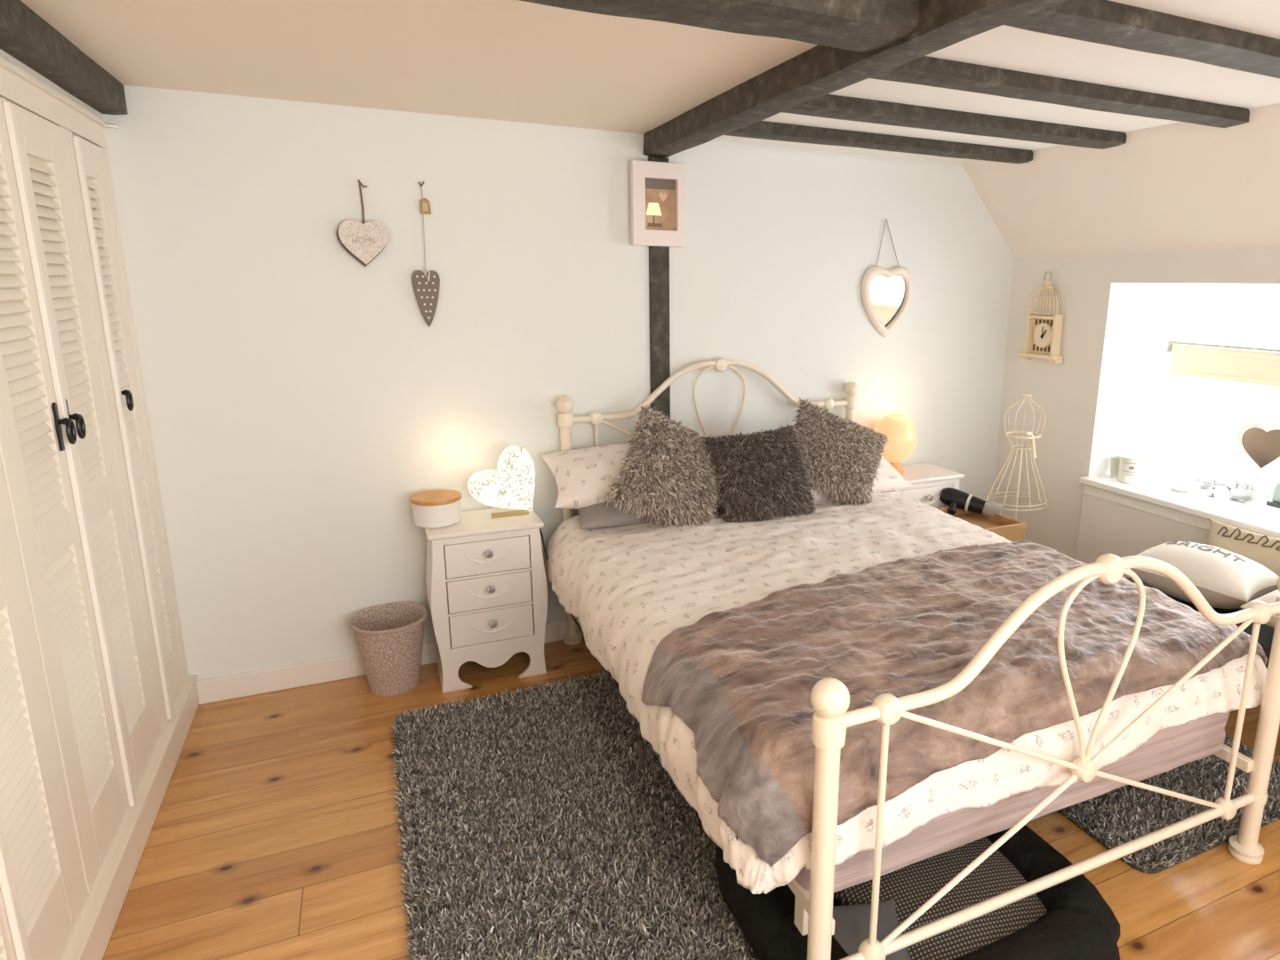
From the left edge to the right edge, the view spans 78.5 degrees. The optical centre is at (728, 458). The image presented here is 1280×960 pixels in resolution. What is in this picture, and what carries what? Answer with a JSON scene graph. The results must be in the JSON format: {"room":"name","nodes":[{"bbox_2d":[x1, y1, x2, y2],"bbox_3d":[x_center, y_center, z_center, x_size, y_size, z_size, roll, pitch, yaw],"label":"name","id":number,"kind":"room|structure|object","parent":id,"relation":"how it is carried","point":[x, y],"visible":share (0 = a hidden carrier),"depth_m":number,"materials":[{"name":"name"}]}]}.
{"room":"bedroom","nodes":[
{"label":"bedroom","id":0,"kind":"room"},
{"bbox_2d":[102,85,1014,680],"bbox_3d":[-0.536,-0.450,3.334,4.626,2.500,0.120,-5,14,-24],"label":"wall","id":1,"kind":"structure","parent":0,"point":[300,393],"depth_m":3.01,"materials":[{"name":"white paint"}]},
{"bbox_2d":[336,179,388,266],"bbox_3d":[-1.313,-0.843,2.789,0.168,0.302,0.024,-5,14,-24],"label":"plaque","id":2,"kind":"object","parent":1,"relation":"attached to","point":[364,242],"visible":1,"depth_m":2.79,"materials":[{"name":"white wood"}]},
{"bbox_2d":[195,617,583,704],"bbox_3d":[-0.239,0.712,3.665,3.806,0.095,0.016,-5,14,-24],"label":"baseboard","id":3,"kind":"structure","parent":1,"relation":"attached to","point":[293,676],"depth_m":3.01,"materials":[{"name":"white paint"}]},
{"bbox_2d":[411,181,439,326],"bbox_3d":[-1.132,-0.756,2.896,0.098,0.526,0.025,-5,14,-24],"label":"heart","id":4,"kind":"object","parent":1,"relation":"hanging from","point":[426,286],"visible":1,"depth_m":2.92,"materials":[{"name":"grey wood"}]},
{"bbox_2d":[422,202,428,211],"bbox_3d":[-1.116,-0.927,2.865,0.019,0.030,0.001,-5,14,-24],"label":"print","id":5,"kind":"object","parent":4,"relation":"attached to","point":[425,205],"depth_m":2.87,"materials":[{"name":"beige paper"}]},
{"bbox_2d":[648,156,670,419],"bbox_3d":[-0.302,-0.239,3.429,0.088,2.052,0.032,-5,14,-24],"label":"timber post","id":6,"kind":"object","parent":1,"relation":"attached to","point":[659,256],"visible":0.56,"depth_m":3.34,"materials":[{"name":"brown wood"}]},
{"bbox_2d":[629,160,685,247],"bbox_3d":[-0.290,-1.046,3.206,0.228,0.330,0.040,-5,14,-24],"label":"picture frame","id":7,"kind":"object","parent":6,"relation":"attached to","point":[657,188],"visible":1,"depth_m":3.20,"materials":[{"name":"white wood"}]},
{"bbox_2d":[645,177,675,230],"bbox_3d":[-0.286,-1.049,3.221,0.155,0.215,0.012,-5,14,-24],"label":"print","id":8,"kind":"object","parent":7,"relation":"attached to","point":[660,193],"depth_m":3.22,"materials":[{"name":"brown paper"}]},
{"bbox_2d":[861,219,912,336],"bbox_3d":[0.777,-0.871,3.769,0.296,0.560,0.032,-5,14,-24],"label":"mirror","id":9,"kind":"object","parent":1,"relation":"attached to","point":[886,294],"visible":1,"depth_m":3.79,"materials":[{"name":"beige mirror"}]},
{"bbox_2d":[20,0,1279,163],"bbox_3d":[0.203,-0.890,1.056,4.170,0.100,4.350,-5,14,-24],"label":"ceiling","id":10,"kind":"structure","parent":0,"point":[512,60],"depth_m":2.13,"materials":[{"name":"beige paint"}]},
{"bbox_2d":[0,0,127,114],"bbox_3d":[-1.067,-0.696,0.527,0.140,0.114,4.298,-5,14,-24],"label":"beam","id":11,"kind":"structure","parent":10,"relation":"attached to","point":[26,36],"depth_m":1.93,"materials":[{"name":"brown wood"}]},
{"bbox_2d":[519,0,919,53],"bbox_3d":[-0.666,-0.858,1.232,2.290,0.100,0.211,-5,14,-24],"label":"cross beam","id":12,"kind":"structure","parent":10,"relation":"attached to","point":[859,26],"depth_m":1.55,"materials":[{"name":"brown wood"}]},
{"bbox_2d":[643,0,1066,157],"bbox_3d":[0.604,-0.848,1.283,0.116,0.112,4.298,-5,14,-24],"label":"ceiling beam","id":13,"kind":"structure","parent":10,"relation":"attached to","point":[820,70],"depth_m":1.98,"materials":[{"name":"brown wood"}]},
{"bbox_2d":[724,120,1033,163],"bbox_3d":[0.617,-1.294,3.165,1.560,0.067,0.115,-5,14,-24],"label":"joist","id":14,"kind":"object","parent":10,"relation":"attached to","point":[764,130],"visible":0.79,"depth_m":3.12,"materials":[{"name":"brown wood"}]},
{"bbox_2d":[782,94,1126,149],"bbox_3d":[0.809,-1.201,2.760,1.560,0.067,0.139,-5,14,-24],"label":"joist","id":15,"kind":"object","parent":10,"relation":"attached to","point":[828,106],"visible":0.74,"depth_m":2.70,"materials":[{"name":"brown wood"}]},
{"bbox_2d":[870,56,1249,127],"bbox_3d":[1.013,-1.101,2.328,1.560,0.067,0.114,-5,14,-24],"label":"joist","id":16,"kind":"object","parent":10,"relation":"attached to","point":[924,70],"visible":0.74,"depth_m":2.27,"materials":[{"name":"brown wood"}]},
{"bbox_2d":[1004,0,1279,78],"bbox_3d":[1.221,-0.999,1.888,1.560,0.068,0.118,-5,14,-24],"label":"joist","id":17,"kind":"object","parent":10,"relation":"attached to","point":[1107,22],"visible":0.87,"depth_m":1.74,"materials":[{"name":"brown wood"}]},
{"bbox_2d":[102,636,1279,959],"bbox_3d":[0.653,1.258,1.776,5.226,0.120,4.570,-5,14,-24],"label":"floor","id":18,"kind":"structure","parent":0,"point":[273,836],"depth_m":2.15,"materials":[{"name":"brown wood"}]},
{"bbox_2d":[0,48,199,959],"bbox_3d":[-1.341,0.247,1.012,0.342,2.142,3.600,-5,14,-24],"label":"wardrobe","id":19,"kind":"object","parent":18,"relation":"on","point":[99,698],"visible":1,"depth_m":1.91,"materials":[{"name":"beige paint"}]},
{"bbox_2d":[348,601,428,695],"bbox_3d":[-1.305,0.746,3.021,0.281,0.288,0.281,-5,14,-24],"label":"basket","id":20,"kind":"object","parent":18,"relation":"on","point":[389,636],"visible":1,"depth_m":2.96,"materials":[{"name":"wicker"}]},
{"bbox_2d":[424,507,547,693],"bbox_3d":[-0.963,0.550,3.106,0.433,0.640,0.301,-5,14,-24],"label":"nightstand","id":21,"kind":"object","parent":18,"relation":"on","point":[485,607],"visible":0.98,"depth_m":2.99,"materials":[{"name":"white paint"}]},
{"bbox_2d":[409,489,461,527],"bbox_3d":[-1.119,0.193,2.986,0.187,0.106,0.187,-5,14,-24],"label":"pot","id":22,"kind":"object","parent":21,"relation":"on","point":[432,508],"visible":1,"depth_m":2.92,"materials":[{"name":"white ceramic"}]},
{"bbox_2d":[467,445,535,518],"bbox_3d":[-0.890,0.090,3.059,0.257,0.280,0.124,-5,14,-24],"label":"lamp","id":23,"kind":"object","parent":21,"relation":"on","point":[511,486],"visible":1,"depth_m":3.02,"materials":[{"name":"white"}]},
{"bbox_2d":[389,671,758,959],"bbox_3d":[-0.372,1.116,2.026,0.903,0.078,2.186,-5,14,-24],"label":"shag rug","id":24,"kind":"object","parent":18,"relation":"on","point":[540,823],"visible":0.92,"depth_m":2.19,"materials":[{"name":"grey carpet"}]},
{"bbox_2d":[714,824,1120,959],"bbox_3d":[0.444,1.069,1.932,0.844,0.172,0.801,-5,14,-24],"label":"pet bed","id":25,"kind":"object","parent":18,"relation":"on","point":[1070,919],"visible":0.41,"depth_m":1.80,"materials":[{"name":"black fabric"}]},
{"bbox_2d":[555,357,1279,959],"bbox_3d":[0.390,0.361,2.674,1.484,1.230,2.146,-5,14,-24],"label":"frame","id":26,"kind":"object","parent":18,"relation":"on","point":[830,699],"visible":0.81,"depth_m":1.73,"materials":[{"name":"beige metal"}]},
{"bbox_2d":[563,631,582,645],"bbox_3d":[-0.684,0.789,3.429,0.084,0.038,0.084,-5,14,-24],"label":"bed foot","id":27,"kind":"object","parent":26,"relation":"attached to","point":[570,637],"depth_m":3.40,"materials":[{"name":"beige metal"}]},
{"bbox_2d":[795,712,1229,892],"bbox_3d":[0.381,0.534,2.728,1.370,0.282,1.962,-5,14,-24],"label":"mattress","id":28,"kind":"object","parent":26,"relation":"on","point":[1170,748],"visible":0.16,"depth_m":1.84,"materials":[{"name":"pink fabric"}]},
{"bbox_2d":[544,490,1267,894],"bbox_3d":[0.409,0.481,2.661,1.698,0.299,1.932,-5,14,-24],"label":"duvet","id":29,"kind":"object","parent":28,"relation":"on","point":[628,588],"visible":0.36,"depth_m":2.35,"materials":[{"name":"fabric"}]},
{"bbox_2d":[539,528,626,703],"bbox_3d":[-0.522,0.505,2.760,0.036,0.316,1.104,-6,14,-28],"label":"power cable","id":30,"kind":"object","parent":29,"relation":"on","point":[572,616],"visible":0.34,"depth_m":2.90,"materials":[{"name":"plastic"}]},
{"bbox_2d":[577,500,722,528],"bbox_3d":[-0.331,0.157,3.214,0.670,0.157,0.369,-5,14,-24],"label":"pillow","id":31,"kind":"object","parent":29,"relation":"on","point":[596,516],"visible":0.2,"depth_m":3.00,"materials":[{"name":"grey fabric"}]},
{"bbox_2d":[540,443,630,508],"bbox_3d":[-0.383,0.063,3.213,0.721,0.232,0.307,-5,14,-22],"label":"pillow","id":32,"kind":"object","parent":31,"relation":"on","point":[583,476],"visible":0.44,"depth_m":3.06,"materials":[{"name":"fabric"}]},
{"bbox_2d":[602,403,721,527],"bbox_3d":[-0.227,0.075,3.078,0.598,0.535,0.330,-5,14,-24],"label":"cushion","id":33,"kind":"object","parent":29,"relation":"on","point":[667,474],"visible":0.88,"depth_m":3.00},
{"bbox_2d":[701,424,816,522],"bbox_3d":[0.126,0.083,3.166,0.466,0.408,0.299,-7,15,-29],"label":"cushion","id":34,"kind":"object","parent":29,"relation":"on","point":[762,475],"visible":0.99,"depth_m":3.09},
{"bbox_2d":[792,398,890,505],"bbox_3d":[0.457,-0.004,3.408,0.550,0.505,0.300,0,13,-4],"label":"cushion","id":35,"kind":"object","parent":29,"relation":"on","point":[842,457],"visible":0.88,"depth_m":3.34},
{"bbox_2d":[810,455,913,500],"bbox_3d":[0.447,0.042,3.590,0.728,0.228,0.413,-5,14,-24],"label":"pillow","id":36,"kind":"object","parent":29,"relation":"on","point":[889,478],"visible":0.22,"depth_m":3.55,"materials":[{"name":"fabric"}]},
{"bbox_2d":[640,540,1267,867],"bbox_3d":[0.629,0.539,2.197,1.718,0.233,0.902,-5,14,-24],"label":"throw blanket","id":37,"kind":"object","parent":29,"relation":"on","point":[742,679],"visible":0.86,"depth_m":1.93,"materials":[{"name":"fabric"}]},
{"bbox_2d":[1228,834,1264,864],"bbox_3d":[1.450,1.095,2.179,0.084,0.038,0.084,-5,14,-24],"label":"bed foot","id":38,"kind":"object","parent":26,"relation":"attached to","point":[1249,853],"depth_m":2.15,"materials":[{"name":"beige metal"}]},
{"bbox_2d":[892,463,964,508],"bbox_3d":[0.922,0.380,3.958,0.433,0.640,0.301,-5,14,-24],"label":"nightstand","id":39,"kind":"object","parent":18,"relation":"on","point":[928,480],"visible":0.18,"depth_m":3.82,"materials":[{"name":"white paint"}]},
{"bbox_2d":[873,413,916,474],"bbox_3d":[0.821,-0.072,3.848,0.212,0.288,0.212,-5,14,-24],"label":"globe lamp","id":40,"kind":"object","parent":39,"relation":"on","point":[900,429],"visible":0.86,"depth_m":3.76,"materials":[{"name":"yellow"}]},
{"bbox_2d":[937,506,1025,542],"bbox_3d":[1.136,0.515,3.688,0.315,0.500,0.355,-5,14,-24],"label":"wooden box","id":41,"kind":"object","parent":18,"relation":"on","point":[1012,530],"visible":0.18,"depth_m":3.64,"materials":[{"name":"brown wood"}]},
{"bbox_2d":[939,487,1003,517],"bbox_3d":[1.169,0.224,3.764,0.297,0.129,0.133,8,15,31],"label":"hair dryer","id":42,"kind":"object","parent":41,"relation":"on","point":[954,498],"visible":0.99,"depth_m":3.76,"materials":[{"name":"black plastic"}]},
{"bbox_2d":[952,512,1002,528],"bbox_3d":[1.138,0.322,3.645,0.295,0.015,0.335,-5,14,-24],"label":"tray","id":43,"kind":"object","parent":41,"relation":"on","point":[982,521],"depth_m":3.73,"materials":[{"name":"brown wood"}]},
{"bbox_2d":[985,394,1047,519],"bbox_3d":[1.448,0.195,3.901,0.325,1.037,0.261,-5,14,-24],"label":"dress form","id":44,"kind":"object","parent":18,"relation":"on","point":[1032,437],"visible":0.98,"depth_m":3.83,"materials":[{"name":"beige metal"}]},
{"bbox_2d":[1057,733,1279,873],"bbox_3d":[1.230,0.954,2.840,0.893,0.078,1.356,-5,14,-24],"label":"shag rug","id":45,"kind":"object","parent":18,"relation":"on","point":[1115,818],"visible":0.12,"depth_m":2.33,"materials":[{"name":"grey carpet"}]},
{"bbox_2d":[1125,576,1274,669],"bbox_3d":[1.950,0.793,2.655,0.540,0.430,1.230,-5,14,-24],"label":"window bench","id":46,"kind":"object","parent":18,"relation":"on","point":[1266,634],"visible":0.02,"depth_m":2.63,"materials":[{"name":"grey fabric"}]},
{"bbox_2d":[1128,541,1279,608],"bbox_3d":[1.718,0.418,2.826,0.340,0.205,0.420,-9,16,-36],"label":"cushion","id":47,"kind":"object","parent":46,"relation":"on","point":[1226,580],"visible":0.88,"depth_m":2.71,"materials":[{"name":"white fabric"}]},
{"bbox_2d":[1206,519,1279,591],"bbox_3d":[1.981,0.395,2.922,0.125,0.232,0.403,-8,15,-34],"label":"cushion","id":48,"kind":"object","parent":46,"relation":"on","point":[1260,548],"visible":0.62,"depth_m":2.93,"materials":[{"name":"beige fabric"}]},
{"bbox_2d":[1240,589,1279,628],"bbox_3d":[1.907,0.503,2.426,0.340,0.177,0.420,-7,15,-32],"label":"cushion","id":49,"kind":"object","parent":46,"relation":"on","point":[1270,597],"visible":0.38,"depth_m":2.48,"materials":[{"name":"white fabric"}]},
{"bbox_2d":[961,102,1279,257],"bbox_3d":[2.292,-0.865,2.050,0.516,0.538,4.350,-5,14,-24],"label":"ceiling","id":50,"kind":"structure","parent":0,"point":[1178,187],"depth_m":3.16,"materials":[{"name":"white paint"}]},
{"bbox_2d":[992,248,1279,577],"bbox_3d":[2.436,0.203,2.364,0.131,1.720,4.350,-5,14,-24],"label":"wall","id":51,"kind":"structure","parent":0,"point":[1067,392],"depth_m":3.80,"materials":[{"name":"white paint"}]},
{"bbox_2d":[1018,271,1063,364],"bbox_3d":[1.584,-0.710,3.901,0.070,0.447,0.240,-5,14,-24],"label":"clock","id":52,"kind":"object","parent":51,"relation":"attached to","point":[1043,333],"visible":1,"depth_m":3.90,"materials":[{"name":"beige wood"}]},
{"bbox_2d":[1082,491,1209,531],"bbox_3d":[2.135,0.367,2.897,0.008,0.008,1.979,-5,14,-24],"label":"trim","id":53,"kind":"structure","parent":51,"relation":"attached to","point":[1086,493],"depth_m":3.45,"materials":[{"name":"white paint"}]},
{"bbox_2d":[1079,471,1279,538],"bbox_3d":[2.204,0.229,3.241,0.465,0.030,1.465,-5,14,-24],"label":"windowsill","id":54,"kind":"structure","parent":51,"relation":"attached to","point":[1155,489],"depth_m":3.38,"materials":[{"name":"white paint"}]},
{"bbox_2d":[1110,455,1120,478],"bbox_3d":[1.887,0.040,3.765,0.072,0.100,0.072,-5,14,-24],"label":"glass vase","id":55,"kind":"object","parent":54,"relation":"on","point":[1115,459],"visible":0.51,"depth_m":3.75,"materials":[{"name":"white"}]},
{"bbox_2d":[1117,454,1145,484],"bbox_3d":[1.903,0.050,3.670,0.111,0.122,0.110,-5,14,-24],"label":"candle jar","id":56,"kind":"object","parent":54,"relation":"on","point":[1132,467],"visible":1,"depth_m":3.63,"materials":[{"name":"white glass"}]},
{"bbox_2d":[1168,483,1192,492],"bbox_3d":[2.054,0.136,3.535,0.096,0.018,0.096,-5,14,-24],"label":"soap dish","id":57,"kind":"object","parent":54,"relation":"on","point":[1182,488],"visible":1,"depth_m":3.54,"materials":[{"name":"white"}]},
{"bbox_2d":[1196,476,1212,488],"bbox_3d":[2.199,0.114,3.576,0.084,0.045,0.084,-5,14,-24],"label":"glass bowl","id":58,"kind":"object","parent":54,"relation":"on","point":[1204,485],"visible":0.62,"depth_m":3.56,"materials":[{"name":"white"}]},
{"bbox_2d":[1200,477,1230,497],"bbox_3d":[2.150,0.128,3.444,0.116,0.075,0.116,-5,14,-24],"label":"stand","id":59,"kind":"object","parent":54,"relation":"on","point":[1213,481],"visible":1,"depth_m":3.44,"materials":[{"name":"silver metal"}]},
{"bbox_2d":[1200,477,1230,485],"bbox_3d":[2.151,0.104,3.438,0.116,0.015,0.116,-5,14,-24],"label":"tray","id":60,"kind":"object","parent":59,"relation":"on","point":[1213,481],"depth_m":3.44,"materials":[{"name":"silver metal"}]},
{"bbox_2d":[1226,480,1261,501],"bbox_3d":[2.243,0.140,3.388,0.128,0.079,0.128,-5,14,-24],"label":"glass bowl","id":61,"kind":"object","parent":54,"relation":"on","point":[1237,492],"visible":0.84,"depth_m":3.37,"materials":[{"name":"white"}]},
{"bbox_2d":[1236,421,1279,507],"bbox_3d":[2.249,0.024,3.279,0.084,0.353,0.200,-9,16,-36],"label":"mirror","id":62,"kind":"object","parent":54,"relation":"on","point":[1259,444],"visible":1,"depth_m":3.27,"materials":[{"name":"beige mirror"}]},
{"bbox_2d":[1266,482,1279,508],"bbox_3d":[2.340,0.152,3.272,0.060,0.109,0.098,-5,14,-24],"label":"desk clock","id":63,"kind":"object","parent":54,"relation":"on","point":[1276,500],"visible":1,"depth_m":3.29,"materials":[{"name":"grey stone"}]},
{"bbox_2d":[1088,282,1279,476],"bbox_3d":[2.279,-0.240,3.168,0.513,1.117,1.505,-5,14,-24],"label":"window reveal","id":64,"kind":"structure","parent":51,"relation":"attached to","point":[1140,321],"depth_m":3.73,"materials":[{"name":"white paint"}]},
{"bbox_2d":[1154,286,1279,499],"bbox_3d":[2.443,-0.254,3.243,0.050,0.975,1.345,-5,14,-24],"label":"window","id":65,"kind":"structure","parent":51,"relation":"in","point":[1187,295],"depth_m":3.73,"materials":[{"name":"white"}]},
{"bbox_2d":[1167,340,1279,387],"bbox_3d":[2.382,-0.360,3.181,0.085,0.158,1.230,-5,14,-24],"label":"roller blind","id":66,"kind":"object","parent":65,"relation":"attached to","point":[1226,363],"visible":1,"depth_m":3.46,"materials":[{"name":"beige fabric"}]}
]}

